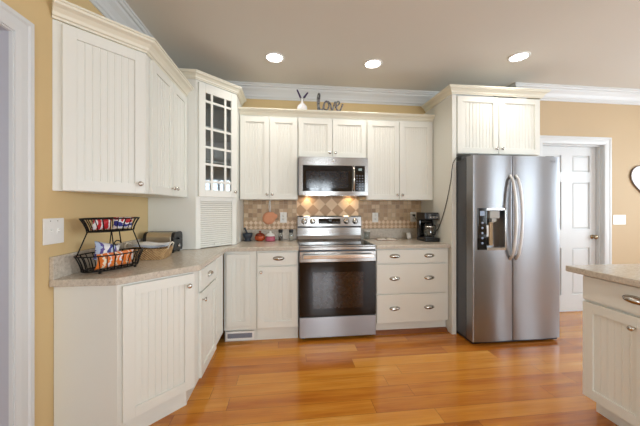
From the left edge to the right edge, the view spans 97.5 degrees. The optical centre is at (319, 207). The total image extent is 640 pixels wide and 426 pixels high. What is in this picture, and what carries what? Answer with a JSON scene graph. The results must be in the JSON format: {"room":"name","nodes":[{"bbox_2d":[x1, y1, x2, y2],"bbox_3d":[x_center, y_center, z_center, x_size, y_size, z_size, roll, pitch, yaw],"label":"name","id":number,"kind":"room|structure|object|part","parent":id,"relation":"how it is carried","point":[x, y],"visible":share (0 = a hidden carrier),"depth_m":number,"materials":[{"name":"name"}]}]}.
{"room":"kitchen","nodes":[
{"label":"kitchen","id":0,"kind":"room"},
{"bbox_2d":[1,0,147,425],"bbox_3d":[-1.261,-0.072,-0.206,0.130,2.708,7.050,0,0,-7],"label":"wall","id":1,"kind":"structure","parent":0,"point":[70,206],"depth_m":1.42,"materials":[{"name":"beige paint"}]},
{"bbox_2d":[0,26,8,425],"bbox_3d":[-1.494,0.241,0.760,0.347,2.081,0.960,0,0,-7],"label":"trim","id":2,"kind":"structure","parent":1,"relation":"attached to","point":[4,34],"depth_m":1.24,"materials":[{"name":"grey paint"}]},
{"bbox_2d":[0,0,34,425],"bbox_3d":[-1.305,0.207,0.782,0.032,2.150,1.098,0,0,-7],"label":"trim","id":3,"kind":"structure","parent":1,"relation":"attached to","point":[21,30],"depth_m":1.27,"materials":[{"name":"white paint"}]},
{"bbox_2d":[43,218,63,244],"bbox_3d":[-1.377,0.120,1.459,0.018,0.133,0.130,0,0,-7],"label":"light switch","id":4,"kind":"object","parent":1,"relation":"attached to","point":[53,228],"visible":1,"depth_m":1.45,"materials":[{"name":"white plastic"}]},
{"bbox_2d":[52,19,148,193],"bbox_3d":[-1.245,-0.535,1.640,0.322,0.890,0.340,0,0,-7],"label":"upper cabinet","id":5,"kind":"object","parent":1,"relation":"attached to","point":[100,86],"visible":1,"depth_m":1.59,"materials":[{"name":"beige paint"}]},
{"bbox_2d":[52,0,193,96],"bbox_3d":[-1.147,-1.022,1.931,0.285,0.082,1.103,0,0,11],"label":"crown molding","id":6,"kind":"structure","parent":5,"relation":"attached to","point":[64,11],"depth_m":1.65,"materials":[{"name":"beige paint"}]},
{"bbox_2d":[106,58,186,197],"bbox_3d":[-1.280,-0.535,2.137,0.361,0.890,0.652,0,0,-7],"label":"upper cabinet","id":7,"kind":"object","parent":1,"relation":"attached to","point":[167,103],"visible":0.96,"depth_m":2.07,"materials":[{"name":"beige paint"}]},
{"bbox_3d":[-1.123,-0.531,2.001,0.020,0.875,0.338,0,0,-7],"label":"door","id":8,"kind":"part","parent":7,"relation":"part of","materials":[{"name":"beige paint"}]},
{"bbox_3d":[-1.161,-0.531,2.323,0.020,0.875,0.299,0,0,-7],"label":"door","id":9,"kind":"part","parent":7,"relation":"part of","materials":[{"name":"beige paint"}]},
{"bbox_2d":[223,99,431,318],"bbox_3d":[0.333,-0.072,3.465,3.875,2.708,0.120,0,0,-7],"label":"wall","id":10,"kind":"structure","parent":0,"point":[257,103],"depth_m":3.38,"materials":[{"name":"beige paint"}]},
{"bbox_2d":[240,115,297,199],"bbox_3d":[-0.560,-0.570,3.126,0.614,0.960,0.347,0,0,-7],"label":"upper cabinet","id":11,"kind":"object","parent":10,"relation":"attached to","point":[268,144],"visible":0.99,"depth_m":2.98,"materials":[{"name":"beige paint"}]},
{"bbox_3d":[-0.689,-0.530,2.977,0.299,0.872,0.020,0,0,-7],"label":"door","id":12,"kind":"part","parent":11,"relation":"part of","materials":[{"name":"beige paint"}]},
{"bbox_2d":[263,201,277,223],"bbox_3d":[-0.582,0.052,3.274,0.175,0.282,0.032,0,0,-7],"label":"oven mitt","id":13,"kind":"object","parent":11,"relation":"hanging from","point":[269,217],"visible":1,"depth_m":3.26,"materials":[{"name":"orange fabric"}]},
{"bbox_3d":[-0.390,-0.530,3.011,0.291,0.872,0.020,0,0,-7],"label":"door","id":14,"kind":"part","parent":11,"relation":"part of","materials":[{"name":"beige paint"}]},
{"bbox_2d":[238,107,434,121],"bbox_3d":[0.223,-1.019,3.064,2.160,0.065,0.052,0,0,-7],"label":"crown molding","id":15,"kind":"structure","parent":11,"relation":"attached to","point":[242,110],"depth_m":3.06,"materials":[{"name":"beige paint"}]},
{"bbox_2d":[298,117,365,157],"bbox_3d":[0.123,-0.798,3.204,0.756,0.505,0.347,0,0,-7],"label":"upper cabinet","id":16,"kind":"object","parent":10,"relation":"attached to","point":[317,137],"visible":0.91,"depth_m":3.06,"materials":[{"name":"beige paint"}]},
{"bbox_2d":[297,90,307,109],"bbox_3d":[-0.194,-1.168,3.047,0.112,0.233,0.112,0,0,32],"label":"bud vase","id":17,"kind":"object","parent":16,"relation":"on","point":[301,105],"visible":0.95,"depth_m":3.02,"materials":[{"name":"white ceramic"}]},
{"bbox_3d":[-0.049,-0.758,3.051,0.364,0.417,0.020,0,0,-7],"label":"door","id":18,"kind":"part","parent":16,"relation":"part of","materials":[{"name":"beige paint"}]},
{"bbox_2d":[317,93,342,110],"bbox_3d":[0.111,-1.149,3.052,0.294,0.196,0.024,0,0,-7],"label":"word sign","id":19,"kind":"object","parent":16,"relation":"on","point":[318,94],"visible":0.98,"depth_m":3.04,"materials":[{"name":"grey metal"}]},
{"bbox_2d":[298,156,367,196],"bbox_3d":[0.127,-0.336,3.156,0.745,0.408,0.437,0,0,-7],"label":"microwave","id":20,"kind":"object","parent":16,"relation":"attached to","point":[317,176],"visible":0.99,"depth_m":2.98,"materials":[{"name":"grey metal"}]},
{"bbox_3d":[0.360,-0.316,2.987,0.017,0.276,0.048,0,0,-7],"label":"handle","id":21,"kind":"part","parent":20,"relation":"part of","materials":[{"name":"metal"}]},
{"bbox_3d":[0.428,-0.315,3.023,0.107,0.273,0.016,0,0,-7],"label":"control panel","id":22,"kind":"part","parent":20,"relation":"part of","materials":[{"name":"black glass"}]},
{"bbox_3d":[0.323,-0.758,3.093,0.372,0.417,0.020,0,0,-7],"label":"door","id":23,"kind":"part","parent":16,"relation":"part of","materials":[{"name":"beige paint"}]},
{"bbox_2d":[244,196,420,229],"bbox_3d":[0.186,0.109,3.383,2.161,0.505,0.009,0,0,-7],"label":"tile backsplash","id":24,"kind":"structure","parent":10,"relation":"attached to","point":[391,214],"depth_m":3.37,"materials":[{"name":"tile"}]},
{"bbox_2d":[280,212,286,222],"bbox_3d":[-0.430,0.111,3.303,0.078,0.124,0.008,0,0,-7],"label":"wall outlet","id":25,"kind":"object","parent":24,"relation":"attached to","point":[283,215],"visible":1,"depth_m":3.30,"materials":[{"name":"white plastic"}]},
{"bbox_2d":[372,213,377,221],"bbox_3d":[0.676,0.116,3.430,0.074,0.118,0.008,0,0,-7],"label":"wall outlet","id":26,"kind":"object","parent":24,"relation":"attached to","point":[374,215],"visible":1,"depth_m":3.43,"materials":[{"name":"white plastic"}]},
{"bbox_2d":[410,212,415,221],"bbox_3d":[1.158,0.110,3.485,0.078,0.120,0.008,0,0,-7],"label":"wall outlet","id":27,"kind":"object","parent":24,"relation":"attached to","point":[412,218],"visible":1,"depth_m":3.48,"materials":[{"name":"white plastic"}]},
{"bbox_2d":[359,119,432,200],"bbox_3d":[0.890,-0.570,3.292,0.784,0.960,0.347,0,0,-7],"label":"upper cabinet","id":28,"kind":"object","parent":10,"relation":"attached to","point":[399,154],"visible":0.95,"depth_m":3.15,"materials":[{"name":"beige paint"}]},
{"bbox_3d":[0.705,-0.530,3.137,0.366,0.872,0.020,0,0,-7],"label":"door","id":29,"kind":"part","parent":28,"relation":"part of","materials":[{"name":"beige paint"}]},
{"bbox_3d":[1.081,-0.530,3.180,0.378,0.872,0.020,0,0,-7],"label":"door","id":30,"kind":"part","parent":28,"relation":"part of","materials":[{"name":"beige paint"}]},
{"bbox_2d":[421,84,550,161],"bbox_3d":[1.798,-0.891,3.203,1.113,0.670,0.727,0,0,-7],"label":"upper cabinet","id":31,"kind":"object","parent":10,"relation":"attached to","point":[484,125],"depth_m":2.90,"materials":[{"name":"beige paint"}]},
{"bbox_3d":[1.622,-0.852,2.888,0.452,0.584,0.020,0,0,-7],"label":"door","id":32,"kind":"part","parent":31,"relation":"part of","materials":[{"name":"beige paint"}]},
{"bbox_3d":[2.085,-0.852,2.942,0.467,0.584,0.020,0,0,-7],"label":"door","id":33,"kind":"part","parent":31,"relation":"part of","materials":[{"name":"beige paint"}]},
{"bbox_2d":[125,0,639,90],"bbox_3d":[1.132,-1.486,0.699,8.800,0.120,8.900,0,0,-7],"label":"ceiling","id":34,"kind":"structure","parent":0,"point":[423,45],"depth_m":2.39,"materials":[{"name":"paint"}]},
{"bbox_2d":[265,52,283,62],"bbox_3d":[-0.430,-1.422,2.658,0.186,0.008,0.186,0,0,-7],"label":"recessed light","id":35,"kind":"object","parent":34,"relation":"in","point":[274,57],"visible":1,"depth_m":2.65,"materials":[{"name":"white plastic"}]},
{"bbox_2d":[364,59,382,68],"bbox_3d":[0.524,-1.422,2.773,0.186,0.008,0.186,0,0,-7],"label":"recessed light","id":36,"kind":"object","parent":34,"relation":"in","point":[371,63],"visible":1,"depth_m":2.76,"materials":[{"name":"white plastic"}]},
{"bbox_2d":[507,51,530,61],"bbox_3d":[1.875,-1.422,2.646,0.186,0.008,0.186,0,0,-7],"label":"recessed light","id":37,"kind":"object","parent":34,"relation":"in","point":[519,56],"visible":1,"depth_m":2.63,"materials":[{"name":"white plastic"}]},
{"bbox_2d":[149,310,617,425],"bbox_3d":[1.132,1.342,0.699,8.800,0.120,8.900,0,0,-7],"label":"floor","id":38,"kind":"structure","parent":0,"point":[435,378],"depth_m":2.06,"materials":[{"name":"orange wood"}]},
{"bbox_2d":[54,271,195,425],"bbox_3d":[-1.099,0.844,1.653,0.614,0.876,0.318,0,0,-7],"label":"base cabinet","id":39,"kind":"object","parent":38,"relation":"on","point":[125,354],"visible":0.95,"depth_m":1.51,"materials":[{"name":"beige paint"}]},
{"bbox_3d":[-0.938,0.786,1.657,0.020,0.732,0.390,0,0,38],"label":"door","id":40,"kind":"part","parent":39,"relation":"part of","materials":[{"name":"beige paint"}]},
{"bbox_2d":[49,229,298,286],"bbox_3d":[-0.830,0.328,2.381,1.316,0.154,1.766,0,0,-7],"label":"countertop","id":41,"kind":"structure","parent":39,"relation":"on","point":[64,270],"depth_m":1.74,"materials":[{"name":"beige stone"}]},
{"bbox_2d":[74,217,143,273],"bbox_3d":[-1.250,0.212,1.683,0.227,0.310,0.369,0,0,22],"label":"wire basket","id":42,"kind":"object","parent":41,"relation":"on","point":[82,220],"visible":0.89,"depth_m":1.62,"materials":[{"name":"black metal"}]},
{"bbox_2d":[91,219,111,229],"bbox_3d":[-1.263,0.093,1.626,0.060,0.065,0.110,0,0,16],"label":"snack bag","id":43,"kind":"object","parent":42,"relation":"in","point":[99,222],"visible":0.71,"depth_m":1.60,"materials":[{"name":"red plastic"}]},
{"bbox_2d":[93,241,119,259],"bbox_3d":[-1.272,0.263,1.679,0.062,0.143,0.179,0,0,16],"label":"snack bag","id":44,"kind":"object","parent":42,"relation":"in","point":[100,247],"visible":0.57,"depth_m":1.65,"materials":[{"name":"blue plastic"}]},
{"bbox_2d":[95,249,133,269],"bbox_3d":[-1.211,0.301,1.661,0.056,0.088,0.215,0,0,21],"label":"snack bag","id":45,"kind":"object","parent":42,"relation":"in","point":[103,260],"visible":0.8,"depth_m":1.63,"materials":[{"name":"orange plastic"}]},
{"bbox_2d":[112,217,132,228],"bbox_3d":[-1.219,0.091,1.738,0.059,0.070,0.115,0,0,28],"label":"snack bag","id":46,"kind":"object","parent":42,"relation":"in","point":[121,221],"visible":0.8,"depth_m":1.71,"materials":[{"name":"blue plastic"}]},
{"bbox_2d":[124,241,173,260],"bbox_3d":[-1.253,0.308,2.070,0.310,0.119,0.229,0,0,-13],"label":"wicker tray","id":47,"kind":"object","parent":41,"relation":"on","point":[159,253],"visible":0.68,"depth_m":1.99,"materials":[{"name":"wicker"}]},
{"bbox_2d":[127,245,167,247],"bbox_3d":[-1.257,0.281,2.070,0.236,0.021,0.180,0,0,-13],"label":"paper sheet","id":48,"kind":"object","parent":47,"relation":"in","point":[166,245],"visible":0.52,"depth_m":2.02,"materials":[{"name":"white paper"}]},
{"bbox_2d":[128,243,169,246],"bbox_3d":[-1.250,0.274,2.066,0.236,0.021,0.180,0,0,-14],"label":"paper sheet","id":49,"kind":"object","parent":48,"relation":"on","point":[168,243],"visible":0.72,"depth_m":2.02,"materials":[{"name":"white paper"}]},
{"bbox_2d":[126,241,169,245],"bbox_3d":[-1.257,0.266,2.072,0.236,0.021,0.180,0,0,-11],"label":"paper sheet","id":50,"kind":"object","parent":49,"relation":"on","point":[147,243],"visible":0.95,"depth_m":2.10,"materials":[{"name":"white paper"}]},
{"bbox_2d":[143,231,182,252],"bbox_3d":[-1.304,0.282,2.356,0.268,0.170,0.165,0,0,-3],"label":"toaster","id":51,"kind":"object","parent":41,"relation":"on","point":[176,237],"visible":0.74,"depth_m":2.29,"materials":[{"name":"metal"}]},
{"bbox_2d":[148,79,242,248],"bbox_3d":[-1.192,-0.388,2.848,0.721,1.507,0.736,0,0,-8],"label":"cabinet","id":52,"kind":"object","parent":41,"relation":"on","point":[212,208],"visible":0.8,"depth_m":2.60,"materials":[{"name":"beige paint"}]},
{"bbox_2d":[179,68,246,104],"bbox_3d":[-1.019,-1.175,2.713,0.272,0.065,0.921,0,0,37],"label":"crown molding","id":53,"kind":"structure","parent":52,"relation":"on","point":[196,74],"depth_m":2.60,"materials":[{"name":"beige paint"}]},
{"bbox_3d":[-0.980,0.151,2.659,0.007,0.423,0.326,0,0,38],"label":"roll door","id":54,"kind":"part","parent":52,"relation":"part of","materials":[{"name":"beige paint"}]},
{"bbox_3d":[-0.979,-0.388,2.660,0.018,1.507,0.416,0,0,38],"label":"frame","id":55,"kind":"part","parent":52,"relation":"part of","materials":[{"name":"beige paint"}]},
{"bbox_3d":[-0.960,-0.613,2.653,0.020,1.020,0.392,0,0,38],"label":"glass door","id":56,"kind":"part","parent":52,"relation":"part of","materials":[{"name":"beige paint"}]},
{"bbox_2d":[206,126,229,141],"bbox_3d":[-1.195,-0.760,2.865,0.658,0.014,0.648,0,0,-7],"label":"shelf","id":57,"kind":"object","parent":52,"relation":"attached to","point":[217,137],"depth_m":2.96,"materials":[{"name":"beige paint"}]},
{"bbox_2d":[206,160,229,169],"bbox_3d":[-1.195,-0.440,2.865,0.658,0.014,0.648,0,0,-7],"label":"shelf","id":58,"kind":"object","parent":52,"relation":"attached to","point":[207,161],"depth_m":2.93,"materials":[{"name":"beige paint"}]},
{"bbox_2d":[243,233,252,240],"bbox_3d":[-0.804,0.322,3.123,0.108,0.090,0.108,0,0,-7],"label":"mortar","id":59,"kind":"object","parent":41,"relation":"on","point":[247,236],"visible":0.95,"depth_m":3.09,"materials":[{"name":"blue stone"}]},
{"bbox_2d":[255,231,264,240],"bbox_3d":[-0.671,0.310,3.139,0.118,0.114,0.118,0,0,-7],"label":"lidded pot","id":60,"kind":"object","parent":41,"relation":"on","point":[259,236],"visible":0.98,"depth_m":3.10,"materials":[{"name":"orange ceramic"}]},
{"bbox_2d":[265,231,274,241],"bbox_3d":[-0.552,0.311,3.122,0.110,0.112,0.110,0,0,-7],"label":"candle jar","id":61,"kind":"object","parent":41,"relation":"on","point":[270,236],"visible":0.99,"depth_m":3.08,"materials":[{"name":"pink glass"}]},
{"bbox_2d":[278,229,282,239],"bbox_3d":[-0.445,0.304,3.165,0.052,0.127,0.052,0,0,-7],"label":"spice shaker","id":62,"kind":"object","parent":41,"relation":"on","point":[279,230],"visible":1,"depth_m":3.15,"materials":[{"name":"clear glass"}]},
{"bbox_2d":[289,229,292,240],"bbox_3d":[-0.327,0.304,3.178,0.052,0.127,0.052,0,0,-7],"label":"spice shaker","id":63,"kind":"object","parent":41,"relation":"on","point":[290,230],"visible":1,"depth_m":3.16,"materials":[{"name":"clear glass"}]},
{"bbox_2d":[187,254,222,400],"bbox_3d":[-1.138,0.844,2.197,0.659,0.876,0.765,0,0,-7],"label":"base cabinet","id":64,"kind":"object","parent":38,"relation":"on","point":[209,280],"visible":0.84,"depth_m":2.08,"materials":[{"name":"beige paint"}]},
{"bbox_3d":[-0.836,0.493,2.098,0.020,0.146,0.404,0,0,-7],"label":"drawer","id":65,"kind":"part","parent":64,"relation":"part of","materials":[{"name":"beige paint"}]},
{"bbox_3d":[-0.836,0.864,2.098,0.020,0.576,0.404,0,0,-7],"label":"door","id":66,"kind":"part","parent":64,"relation":"part of","materials":[{"name":"beige paint"}]},
{"bbox_3d":[-0.881,0.781,2.458,0.012,0.722,0.225,0,0,-7],"label":"filler panel","id":67,"kind":"part","parent":64,"relation":"part of","materials":[{"name":"beige paint"}]},
{"bbox_2d":[224,251,256,341],"bbox_3d":[-0.791,0.844,2.957,0.300,0.876,0.628,0,0,-7],"label":"base cabinet","id":68,"kind":"object","parent":38,"relation":"on","point":[240,267],"visible":0.77,"depth_m":2.65,"materials":[{"name":"beige paint"}]},
{"bbox_3d":[-0.772,0.777,2.653,0.216,0.680,0.020,0,0,-7],"label":"door","id":69,"kind":"part","parent":68,"relation":"part of","materials":[{"name":"beige paint"}]},
{"bbox_2d":[226,330,253,340],"bbox_3d":[-0.764,1.219,2.682,0.263,0.082,0.016,0,0,-7],"label":"floor register","id":70,"kind":"object","parent":68,"relation":"attached to","point":[233,335],"visible":1,"depth_m":2.68,"materials":[{"name":"white plastic"}]},
{"bbox_2d":[227,333,251,338],"bbox_3d":[-0.764,1.218,2.676,0.230,0.048,0.003,0,0,-7],"label":"grille","id":71,"kind":"object","parent":70,"relation":"attached to","point":[229,335],"depth_m":2.68,"materials":[{"name":"white metal"}]},
{"bbox_2d":[257,250,297,339],"bbox_3d":[-0.441,0.844,2.982,0.398,0.876,0.659,0,0,-7],"label":"base cabinet","id":72,"kind":"object","parent":38,"relation":"on","point":[277,271],"visible":0.96,"depth_m":2.70,"materials":[{"name":"beige paint"}]},
{"bbox_3d":[-0.407,0.485,2.695,0.376,0.123,0.020,0,0,-7],"label":"drawer","id":73,"kind":"part","parent":72,"relation":"part of","materials":[{"name":"beige paint"}]},
{"bbox_3d":[-0.407,0.851,2.695,0.376,0.582,0.020,0,0,-7],"label":"door","id":74,"kind":"part","parent":72,"relation":"part of","materials":[{"name":"beige paint"}]},
{"bbox_3d":[-0.394,0.481,2.673,0.110,0.044,0.027,0,0,-7],"label":"cup pull","id":75,"kind":"part","parent":72,"relation":"part of","materials":[{"name":"silver metal"}]},
{"bbox_2d":[297,216,375,338],"bbox_3d":[0.145,0.687,3.012,0.757,1.190,0.678,0,0,-7],"label":"range","id":76,"kind":"object","parent":38,"relation":"on","point":[337,267],"visible":1,"depth_m":2.74,"materials":[{"name":"grey metal"}]},
{"bbox_2d":[299,239,371,244],"bbox_3d":[0.145,0.361,3.017,0.721,0.004,0.508,0,0,-7],"label":"cooktop","id":77,"kind":"object","parent":76,"relation":"in","point":[301,241],"depth_m":2.93,"materials":[{"name":"black glass"}]},
{"bbox_3d":[0.142,0.370,3.043,0.757,0.013,0.616,0,0,-7],"label":"cooktop frame","id":78,"kind":"part","parent":76,"relation":"part of","materials":[{"name":"silver metal"}]},
{"bbox_3d":[0.176,1.154,2.741,0.755,0.196,0.021,0,0,-7],"label":"storage drawer","id":79,"kind":"part","parent":76,"relation":"part of","materials":[{"name":"silver metal"}]},
{"bbox_3d":[0.177,0.472,2.739,0.755,0.104,0.025,0,0,-7],"label":"oven door","id":80,"kind":"part","parent":76,"relation":"part of","materials":[{"name":"silver metal"}]},
{"bbox_3d":[0.177,0.392,2.740,0.755,0.031,0.023,0,0,-7],"label":"trim","id":81,"kind":"part","parent":76,"relation":"part of","materials":[{"name":"silver metal"}]},
{"bbox_3d":[0.181,0.463,2.701,0.687,0.038,0.052,0,0,-7],"label":"oven handle","id":82,"kind":"part","parent":76,"relation":"part of","materials":[{"name":"metal"}]},
{"bbox_2d":[375,248,447,335],"bbox_3d":[0.908,0.844,3.139,0.777,0.876,0.656,0,0,-7],"label":"base cabinet","id":83,"kind":"object","parent":38,"relation":"on","point":[412,283],"visible":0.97,"depth_m":2.85,"materials":[{"name":"beige paint"}]},
{"bbox_3d":[0.751,1.008,2.805,0.110,0.044,0.027,0,0,-7],"label":"cup pull","id":84,"kind":"part","parent":83,"relation":"part of","materials":[{"name":"silver metal"}]},
{"bbox_3d":[0.751,0.708,2.805,0.110,0.044,0.027,0,0,-7],"label":"cup pull","id":85,"kind":"part","parent":83,"relation":"part of","materials":[{"name":"silver metal"}]},
{"bbox_3d":[0.751,0.483,2.805,0.110,0.044,0.027,0,0,-7],"label":"cup pull","id":86,"kind":"part","parent":83,"relation":"part of","materials":[{"name":"silver metal"}]},
{"bbox_2d":[361,228,450,248],"bbox_3d":[0.908,0.328,3.140,0.782,0.154,0.657,0,0,-7],"label":"countertop","id":87,"kind":"structure","parent":83,"relation":"on","point":[399,234],"depth_m":3.28,"materials":[{"name":"beige stone"}]},
{"bbox_2d":[376,238,397,240],"bbox_3d":[0.768,0.359,3.244,0.230,0.017,0.140,0,0,5],"label":"booklet","id":88,"kind":"object","parent":87,"relation":"on","point":[388,239],"visible":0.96,"depth_m":3.19,"materials":[{"name":"paper"}]},
{"bbox_2d":[417,212,439,241],"bbox_3d":[1.212,0.208,3.143,0.167,0.318,0.237,0,0,-7],"label":"coffee maker","id":89,"kind":"object","parent":87,"relation":"on","point":[425,225],"visible":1,"depth_m":3.13,"materials":[{"name":"black plastic"}]},
{"bbox_3d":[1.202,0.228,3.222,0.162,0.195,0.072,0,0,-7],"label":"water tank","id":90,"kind":"part","parent":89,"relation":"part of","materials":[{"name":"black glass"}]},
{"bbox_3d":[1.239,0.090,3.058,0.120,0.053,0.003,0,0,-7],"label":"control panel","id":91,"kind":"part","parent":89,"relation":"part of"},
{"bbox_3d":[0.932,1.012,2.849,0.738,0.284,0.020,0,0,-7],"label":"drawer","id":92,"kind":"part","parent":83,"relation":"part of","materials":[{"name":"beige paint"}]},
{"bbox_3d":[0.932,0.712,2.849,0.738,0.292,0.020,0,0,-7],"label":"drawer","id":93,"kind":"part","parent":83,"relation":"part of","materials":[{"name":"beige paint"}]},
{"bbox_3d":[0.932,0.487,2.849,0.738,0.134,0.020,0,0,-7],"label":"drawer","id":94,"kind":"part","parent":83,"relation":"part of","materials":[{"name":"beige paint"}]},
{"bbox_3d":[0.938,1.264,2.885,0.774,0.035,0.040,0,0,-7],"label":"shoe molding","id":95,"kind":"part","parent":83,"relation":"part of","materials":[{"name":"brown wood"}]},
{"bbox_3d":[1.114,1.008,2.847,0.110,0.044,0.027,0,0,-7],"label":"cup pull","id":96,"kind":"part","parent":83,"relation":"part of","materials":[{"name":"silver metal"}]},
{"bbox_3d":[1.114,0.708,2.847,0.110,0.044,0.027,0,0,-7],"label":"cup pull","id":97,"kind":"part","parent":83,"relation":"part of","materials":[{"name":"silver metal"}]},
{"bbox_3d":[1.114,0.483,2.847,0.110,0.044,0.027,0,0,-7],"label":"cup pull","id":98,"kind":"part","parent":83,"relation":"part of","materials":[{"name":"silver metal"}]},
{"bbox_2d":[421,94,455,333],"bbox_3d":[1.322,0.065,3.179,0.046,2.434,0.671,0,0,-7],"label":"panel","id":99,"kind":"object","parent":38,"relation":"on","point":[444,123],"visible":0.49,"depth_m":2.92,"materials":[{"name":"beige paint"}]},
{"bbox_2d":[412,156,458,232],"bbox_3d":[1.301,-0.117,3.167,0.132,0.816,0.687,0,0,-16],"label":"power cord","id":100,"kind":"object","parent":99,"relation":"attached to","point":[458,156],"visible":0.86,"depth_m":2.92,"materials":[{"name":"black plastic"}]},
{"bbox_2d":[456,154,558,343],"bbox_3d":[1.825,0.387,3.002,0.905,1.790,0.881,0,0,-7],"label":"refrigerator","id":101,"kind":"object","parent":38,"relation":"on","point":[507,207],"visible":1,"depth_m":2.66,"materials":[{"name":"grey metal"}]},
{"bbox_3d":[1.505,0.195,2.608,0.089,0.387,0.010,0,0,-7],"label":"dispenser panel","id":102,"kind":"part","parent":101,"relation":"part of","materials":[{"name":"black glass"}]},
{"bbox_3d":[1.611,0.377,2.666,0.402,1.738,0.100,0,0,-7],"label":"freezer door","id":103,"kind":"part","parent":101,"relation":"part of","materials":[{"name":"silver metal"}]},
{"bbox_3d":[1.647,0.196,2.621,0.196,0.393,0.010,0,0,-7],"label":"dispenser frame","id":104,"kind":"part","parent":101,"relation":"part of","materials":[{"name":"metal"}]},
{"bbox_3d":[1.794,0.087,2.606,0.024,0.806,0.101,0,0,-7],"label":"handle","id":105,"kind":"part","parent":101,"relation":"part of","materials":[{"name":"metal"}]},
{"bbox_3d":[1.854,0.087,2.613,0.024,0.806,0.101,0,0,-7],"label":"handle","id":106,"kind":"part","parent":101,"relation":"part of","materials":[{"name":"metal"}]},
{"bbox_3d":[2.063,0.377,2.718,0.498,1.738,0.100,0,0,-7],"label":"fridge door","id":107,"kind":"part","parent":101,"relation":"part of","materials":[{"name":"silver metal"}]},
{"bbox_2d":[583,275,639,425],"bbox_3d":[2.153,0.844,0.962,0.901,0.876,1.700,0,0,-7],"label":"base cabinet","id":108,"kind":"object","parent":38,"relation":"on","point":[611,310],"visible":1,"depth_m":1.60,"materials":[{"name":"beige paint"}]},
{"bbox_2d":[566,263,639,287],"bbox_3d":[2.170,0.386,0.978,0.993,0.037,1.778,0,0,-7],"label":"countertop","id":109,"kind":"structure","parent":108,"relation":"on","point":[627,274],"depth_m":1.65,"materials":[{"name":"beige stone"}]},
{"bbox_3d":[1.673,0.492,1.546,0.020,0.144,0.418,0,0,-7],"label":"drawer","id":110,"kind":"part","parent":108,"relation":"part of","materials":[{"name":"beige paint"}]},
{"bbox_3d":[1.656,0.488,1.488,0.027,0.044,0.110,0,0,-7],"label":"cup pull","id":111,"kind":"part","parent":108,"relation":"part of","materials":[{"name":"silver metal"}]},
{"bbox_3d":[1.654,0.639,1.490,0.030,0.031,0.031,0,0,-7],"label":"knob","id":112,"kind":"part","parent":108,"relation":"part of","materials":[{"name":"silver metal"}]},
{"bbox_2d":[540,101,639,263],"bbox_3d":[3.638,-0.072,3.674,2.740,2.708,0.460,0,0,-7],"label":"wall","id":113,"kind":"structure","parent":0,"point":[618,122],"depth_m":3.44,"materials":[{"name":"beige paint"}]},
{"bbox_2d":[89,0,639,106],"bbox_3d":[2.096,-1.350,0.120,6.615,0.153,6.930,0,0,-7],"label":"trim","id":114,"kind":"structure","parent":113,"relation":"attached to","point":[119,11],"depth_m":3.32,"materials":[{"name":"white paint"}]},
{"bbox_2d":[543,146,598,311],"bbox_3d":[3.039,0.258,3.441,0.819,2.024,0.097,0,0,-7],"label":"door","id":115,"kind":"structure","parent":113,"relation":"in","point":[577,165],"depth_m":3.47,"materials":[{"name":"white paint"}]},
{"bbox_3d":[3.390,0.357,3.464,0.056,0.056,0.062,0,0,-7],"label":"knob","id":116,"kind":"part","parent":115,"relation":"part of","materials":[{"name":"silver metal"}]},
{"bbox_2d":[539,135,611,264],"bbox_3d":[3.037,0.213,3.459,1.003,2.138,0.210,0,0,-7],"label":"trim","id":117,"kind":"structure","parent":113,"relation":"attached to","point":[603,145],"depth_m":3.41,"materials":[{"name":"white paint"}]},
{"bbox_2d":[613,215,625,224],"bbox_3d":[3.673,0.144,3.438,0.178,0.118,0.018,0,0,-7],"label":"light switch","id":118,"kind":"object","parent":113,"relation":"attached to","point":[617,219],"visible":1,"depth_m":3.44,"materials":[{"name":"white plastic"}]},
{"bbox_2d":[630,165,639,191],"bbox_3d":[4.073,-0.293,3.483,0.517,0.468,0.018,0,0,-7],"label":"plaque","id":119,"kind":"object","parent":113,"relation":"attached to","point":[635,172],"visible":1,"depth_m":3.46,"materials":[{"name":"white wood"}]}
]}

